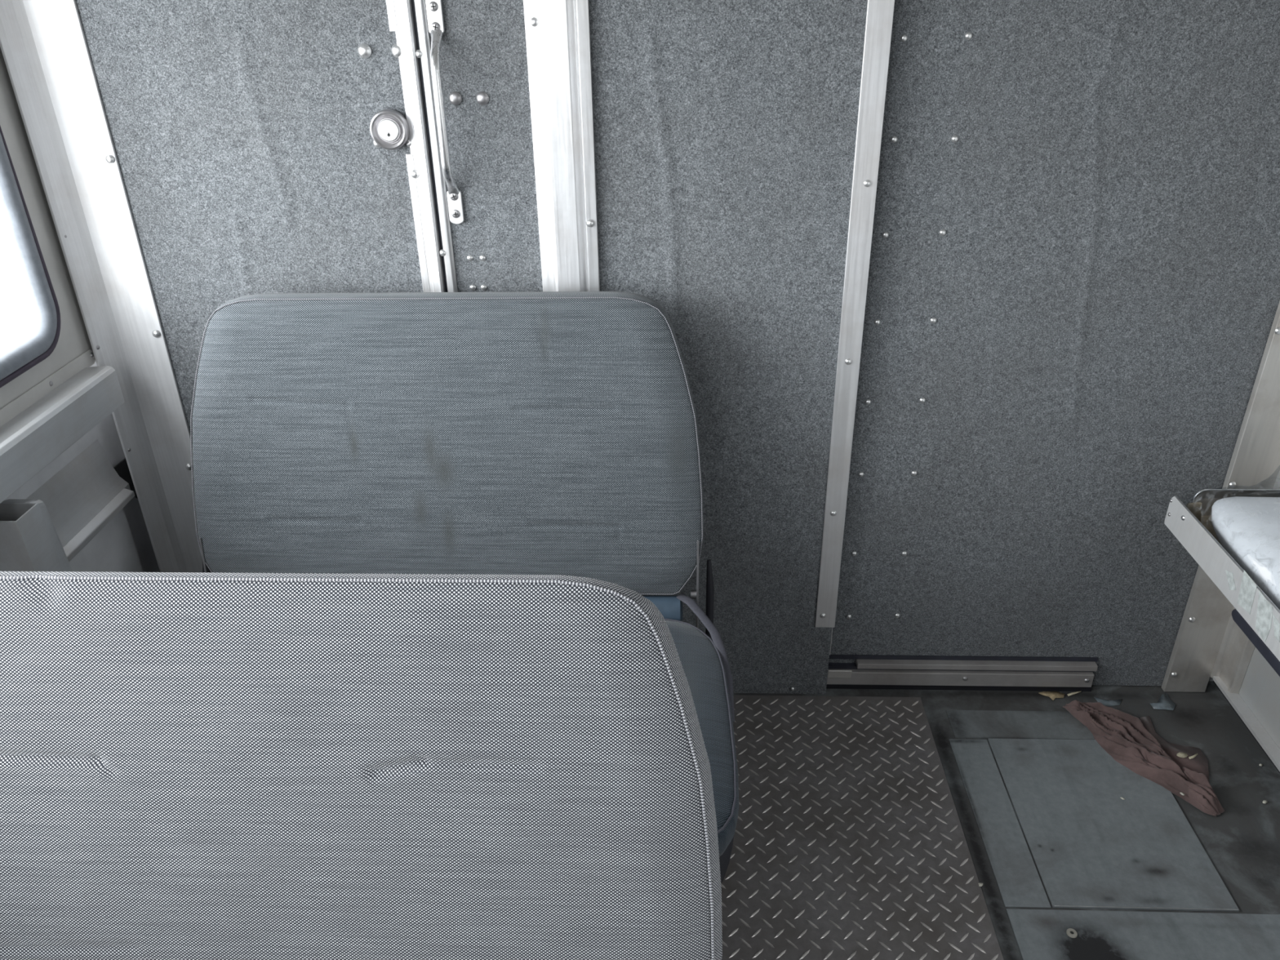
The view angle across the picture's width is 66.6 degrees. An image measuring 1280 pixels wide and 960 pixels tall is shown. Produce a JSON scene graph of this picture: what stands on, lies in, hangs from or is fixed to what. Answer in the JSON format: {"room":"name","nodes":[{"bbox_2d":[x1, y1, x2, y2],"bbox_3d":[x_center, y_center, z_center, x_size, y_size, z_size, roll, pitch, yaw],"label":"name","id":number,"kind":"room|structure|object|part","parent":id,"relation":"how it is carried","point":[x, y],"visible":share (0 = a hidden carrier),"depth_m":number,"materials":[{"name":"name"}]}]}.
{"room":"transit interior","nodes":[
{"label":"transit interior","id":0,"kind":"room"},
{"bbox_2d":[0,47,159,572],"bbox_3d":[-1.197,0.138,0.920,0.090,2.120,2.470,0,29,2],"label":"window frame","id":1,"kind":"structure","parent":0,"point":[73,340],"depth_m":1.86,"materials":[{"name":"white paint"}]},
{"bbox_2d":[0,125,60,387],"bbox_3d":[-1.155,-0.165,0.801,0.026,0.866,2.006,0,29,2],"label":"window","id":2,"kind":"structure","parent":1,"relation":"in","point":[23,357],"depth_m":1.76,"materials":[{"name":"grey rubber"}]},
{"bbox_2d":[0,349,94,426],"bbox_3d":[-1.147,0.295,0.966,0.007,0.031,2.283,0,29,2],"label":"trim","id":3,"kind":"structure","parent":1,"relation":"attached to","point":[37,392],"depth_m":1.82,"materials":[{"name":"white paint"}]},
{"bbox_2d":[0,365,124,503],"bbox_3d":[-1.149,0.351,0.976,0.122,0.092,2.248,0,29,2],"label":"window ledge","id":4,"kind":"object","parent":1,"relation":"attached to","point":[33,438],"visible":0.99,"depth_m":1.77,"materials":[{"name":"metal"}]},
{"bbox_2d":[26,440,143,572],"bbox_3d":[-1.169,0.756,1.269,0.060,0.700,2.372,0,29,2],"label":"wall panel","id":5,"kind":"object","parent":1,"relation":"attached to","point":[85,501],"visible":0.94,"depth_m":2.03,"materials":[{"name":"metal"}]},
{"bbox_3d":[-1.182,0.837,1.256,0.034,0.571,2.270,0,29,2],"label":"panel","id":6,"kind":"part","parent":5,"relation":"part of","materials":[{"name":"grey plastic"}]},
{"bbox_2d":[429,0,1213,693],"bbox_3d":[0.113,-0.428,1.911,2.560,2.120,0.090,0,29,2],"label":"wall","id":7,"kind":"structure","parent":0,"point":[725,131],"depth_m":1.83,"materials":[{"name":"grey fabric"}]},
{"bbox_2d":[0,0,202,572],"bbox_3d":[-1.035,-0.404,1.910,0.123,2.120,0.078,0,29,2],"label":"trim","id":8,"kind":"structure","parent":7,"relation":"attached to","point":[43,45],"depth_m":1.89,"materials":[{"name":"metal"}]},
{"bbox_2d":[75,0,445,440],"bbox_3d":[-0.688,-0.427,1.907,0.606,2.090,0.056,0,29,2],"label":"door","id":9,"kind":"structure","parent":7,"relation":"in","point":[261,146],"depth_m":1.80,"materials":[{"name":"grey fabric"}]},
{"bbox_3d":[-0.433,-1.055,1.545,0.014,0.626,0.007,0,29,2],"label":"latch plate","id":10,"kind":"part","parent":9,"relation":"part of","materials":[{"name":"metal"}]},
{"bbox_3d":[-0.414,-0.127,2.050,0.014,1.077,0.007,0,29,2],"label":"latch plate","id":11,"kind":"part","parent":9,"relation":"part of","materials":[{"name":"metal"}]},
{"bbox_2d":[411,0,457,292],"bbox_3d":[-0.373,-0.413,1.900,0.026,2.120,0.036,0,29,2],"label":"trim","id":12,"kind":"structure","parent":7,"relation":"attached to","point":[423,52],"depth_m":1.78,"materials":[{"name":"metal"}]},
{"bbox_2d":[425,0,464,224],"bbox_3d":[-0.351,-0.648,1.737,0.027,0.392,0.053,0,29,2],"label":"handle","id":13,"kind":"object","parent":7,"relation":"attached to","point":[433,7],"visible":1,"depth_m":1.71,"materials":[{"name":"metal"}]},
{"bbox_2d":[523,0,599,291],"bbox_3d":[-0.135,-0.405,1.877,0.111,2.120,0.026,0,29,2],"label":"trim","id":14,"kind":"structure","parent":7,"relation":"attached to","point":[558,48],"depth_m":1.76,"materials":[{"name":"metal"}]},
{"bbox_2d":[814,0,894,654],"bbox_3d":[0.414,-0.465,1.840,0.045,2.000,0.031,0,29,2],"label":"trim","id":15,"kind":"structure","parent":7,"relation":"attached to","point":[879,15],"depth_m":1.88,"materials":[{"name":"metal"}]},
{"bbox_2d":[828,0,1279,685],"bbox_3d":[0.847,-0.433,1.887,0.870,2.116,0.025,0,29,2],"label":"wall panel","id":16,"kind":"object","parent":7,"relation":"in","point":[1073,296],"depth_m":1.94,"materials":[{"name":"grey fabric"}]},
{"bbox_2d":[1161,300,1279,692],"bbox_3d":[1.294,-0.420,1.849,0.099,2.118,0.022,0,29,2],"label":"trim","id":17,"kind":"structure","parent":7,"relation":"attached to","point":[1255,462],"depth_m":2.08,"materials":[{"name":"metal"}]},
{"bbox_2d":[733,680,1279,959],"bbox_3d":[0.086,1.104,1.368,2.660,0.050,2.550,0,29,2],"label":"floor","id":18,"kind":"structure","parent":0,"point":[1242,842],"depth_m":2.12,"materials":[{"name":"paint"}]},
{"bbox_2d":[0,498,72,571],"bbox_3d":[-1.067,0.384,1.859,0.088,0.786,0.128,0,29,2],"label":"duct","id":19,"kind":"object","parent":18,"relation":"on","point":[29,540],"visible":0.3,"depth_m":1.67,"materials":[{"name":"metal"}]},
{"bbox_2d":[0,571,722,959],"bbox_3d":[-0.423,0.713,0.953,1.104,1.034,0.780,0,29,2],"label":"seat","id":20,"kind":"object","parent":18,"relation":"on","point":[194,766],"visible":1,"depth_m":1.03,"materials":[{"name":"fabric"}]},
{"bbox_2d":[190,291,738,884],"bbox_3d":[-0.383,0.274,1.754,1.104,1.036,0.789,0,29,2],"label":"seat","id":21,"kind":"object","parent":18,"relation":"on","point":[517,433],"visible":0.56,"depth_m":1.84,"materials":[{"name":"fabric"}]},
{"bbox_3d":[-0.863,0.217,1.976,0.004,0.240,0.052,0,29,2],"label":"hinge plate","id":22,"kind":"part","parent":21,"relation":"part of","materials":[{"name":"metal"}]},
{"bbox_3d":[-0.377,-0.065,1.893,1.000,0.572,0.221,0,29,2],"label":"backrest","id":23,"kind":"part","parent":21,"relation":"part of","materials":[{"name":"fabric"}]},
{"bbox_3d":[0.114,0.220,1.934,0.004,0.240,0.052,0,29,2],"label":"hinge plate","id":24,"kind":"part","parent":21,"relation":"part of","materials":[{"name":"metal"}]},
{"bbox_2d":[665,620,738,856],"bbox_3d":[-0.386,0.425,1.697,1.100,0.092,0.544,0,29,2],"label":"seat cushion","id":25,"kind":"object","parent":21,"relation":"on","point":[704,662],"depth_m":1.67,"materials":[{"name":"fabric"}]},
{"bbox_3d":[0.142,0.264,1.986,0.016,0.231,0.027,0,29,2],"label":"frame post","id":26,"kind":"part","parent":21,"relation":"part of","materials":[{"name":"black plastic"}]},
{"bbox_2d":[720,694,1004,959],"bbox_3d":[0.199,1.006,1.484,0.877,0.005,2.016,0,29,2],"label":"plate","id":27,"kind":"object","parent":18,"relation":"on","point":[850,842],"visible":0.59,"depth_m":1.97,"materials":[{"name":"metal"}]},
{"bbox_2d":[826,654,1097,691],"bbox_3d":[0.776,0.471,2.357,0.644,0.090,0.030,0,29,2],"label":"door track","id":28,"kind":"object","parent":18,"relation":"on","point":[1038,673],"visible":0.93,"depth_m":2.35,"materials":[{"name":"metal"}]},
{"bbox_3d":[0.774,0.500,2.379,0.637,0.018,0.019,0,29,2],"label":"shadow plate","id":29,"kind":"part","parent":28,"relation":"part of","materials":[{"name":"black plastic"}]},
{"bbox_3d":[0.771,0.476,2.363,0.634,0.038,0.025,0,29,2],"label":"rail","id":30,"kind":"part","parent":28,"relation":"part of","materials":[{"name":"metal"}]},
{"bbox_3d":[0.808,0.445,2.347,0.568,0.015,0.021,0,29,2],"label":"rail","id":31,"kind":"part","parent":28,"relation":"part of","materials":[{"name":"metal"}]},
{"bbox_2d":[949,738,1051,907],"bbox_3d":[0.740,0.699,2.031,0.086,0.003,0.444,0,29,2],"label":"floor panel","id":32,"kind":"object","parent":18,"relation":"on","point":[1020,884],"visible":1,"depth_m":2.00,"materials":[{"name":"grey paint"}]},
{"bbox_2d":[946,710,1094,739],"bbox_3d":[0.910,0.569,2.264,0.372,0.002,0.092,0,29,2],"label":"floor panel","id":33,"kind":"object","parent":18,"relation":"on","point":[1060,725],"visible":0.8,"depth_m":2.26,"materials":[{"name":"paint"}]},
{"bbox_2d":[1039,691,1064,700],"bbox_3d":[0.994,0.520,2.347,0.062,0.002,0.034,0,29,2],"label":"dry leaf","id":34,"kind":"object","parent":18,"relation":"on","point":[1052,695],"visible":1,"depth_m":2.35,"materials":[{"name":"beige plant"}]},
{"bbox_2d":[1066,690,1081,696],"bbox_3d":[1.051,0.514,2.355,0.044,0.002,0.007,-12,30,-19],"label":"twig","id":35,"kind":"object","parent":18,"relation":"on","point":[1077,691],"visible":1,"depth_m":2.35,"materials":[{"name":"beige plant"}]},
{"bbox_2d":[1093,697,1122,706],"bbox_3d":[1.123,0.530,2.326,0.066,0.002,0.034,0,29,2],"label":"scrap","id":36,"kind":"object","parent":18,"relation":"on","point":[1107,703],"visible":0.86,"depth_m":2.33,"materials":[{"name":"paper"}]},
{"bbox_2d":[987,737,1239,911],"bbox_3d":[0.957,0.698,2.022,0.342,0.005,0.446,0,29,2],"label":"floor hatch","id":37,"kind":"object","parent":18,"relation":"on","point":[1091,846],"visible":0.95,"depth_m":1.98,"materials":[{"name":"grey paint"}]},
{"bbox_2d":[1062,700,1225,816],"bbox_3d":[1.141,0.585,2.176,0.191,0.044,0.389,-17,32,-26],"label":"rag","id":38,"kind":"object","parent":37,"relation":"on","point":[1131,741],"visible":1,"depth_m":2.16,"materials":[{"name":"brown fabric"}]},
{"bbox_2d":[1176,751,1187,757],"bbox_3d":[1.203,0.610,2.163,0.024,0.002,0.016,0,29,2],"label":"dry leaf","id":39,"kind":"object","parent":38,"relation":"on","point":[1180,754],"visible":1,"depth_m":2.16,"materials":[{"name":"beige plant"}]},
{"bbox_2d":[1188,752,1197,759],"bbox_3d":[1.228,0.612,2.159,0.032,0.002,0.007,-15,32,-24],"label":"twig","id":40,"kind":"object","parent":38,"relation":"on","point":[1196,754],"visible":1,"depth_m":2.16,"materials":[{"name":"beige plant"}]},
{"bbox_2d":[1006,908,1279,959],"bbox_3d":[0.995,1.035,1.404,0.650,0.003,0.948,0,29,2],"label":"floor panel","id":41,"kind":"object","parent":18,"relation":"on","point":[1039,934],"visible":1,"depth_m":1.78,"materials":[{"name":"grey paint"}]},
{"bbox_2d":[1066,928,1077,937],"bbox_3d":[0.790,0.829,1.784,0.019,0.003,0.019,0,29,2],"label":"bolt","id":42,"kind":"object","parent":41,"relation":"on","point":[1072,933],"visible":1,"depth_m":1.78,"materials":[{"name":"silver metal"}]},
{"bbox_2d":[1150,693,1175,710],"bbox_3d":[1.242,0.528,2.323,0.059,0.002,0.061,0,29,2],"label":"scrap","id":43,"kind":"object","parent":18,"relation":"on","point":[1164,702],"visible":1,"depth_m":2.31,"materials":[{"name":"paper"}]},
{"bbox_2d":[1213,646,1279,773],"bbox_3d":[1.345,0.145,0.812,0.040,2.120,2.470,0,29,2],"label":"wall","id":44,"kind":"structure","parent":0,"point":[1260,689],"depth_m":2.16,"materials":[{"name":"metal"}]},
{"bbox_2d":[1164,488,1279,661],"bbox_3d":[1.205,0.341,1.473,0.294,0.077,1.250,0,29,2],"label":"bed frame","id":45,"kind":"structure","parent":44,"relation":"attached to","point":[1191,524],"depth_m":1.83,"materials":[{"name":"paint"}]},
{"bbox_2d":[1211,496,1279,609],"bbox_3d":[1.222,0.201,1.631,0.268,0.163,0.803,0,29,2],"label":"cushion","id":46,"kind":"object","parent":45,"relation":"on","point":[1247,528],"visible":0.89,"depth_m":1.81,"materials":[{"name":"white plastic"}]},
{"bbox_2d":[1210,469,1279,693],"bbox_3d":[1.355,-0.427,1.808,0.028,2.070,0.095,0,29,2],"label":"trim","id":47,"kind":"structure","parent":44,"relation":"attached to","point":[1236,650],"depth_m":2.25,"materials":[{"name":"metal"}]},
{"bbox_2d":[1213,675,1279,771],"bbox_3d":[1.328,1.028,1.287,0.030,0.011,2.335,0,29,2],"label":"baseboard","id":48,"kind":"structure","parent":44,"relation":"attached to","point":[1266,742],"depth_m":2.17,"materials":[{"name":"paint"}]},
{"bbox_2d":[1231,608,1279,676],"bbox_3d":[1.253,0.518,1.464,0.197,0.028,1.069,0,29,2],"label":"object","id":49,"kind":"object","parent":44,"relation":"attached to","point":[1268,655],"visible":0.53,"depth_m":1.85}
]}

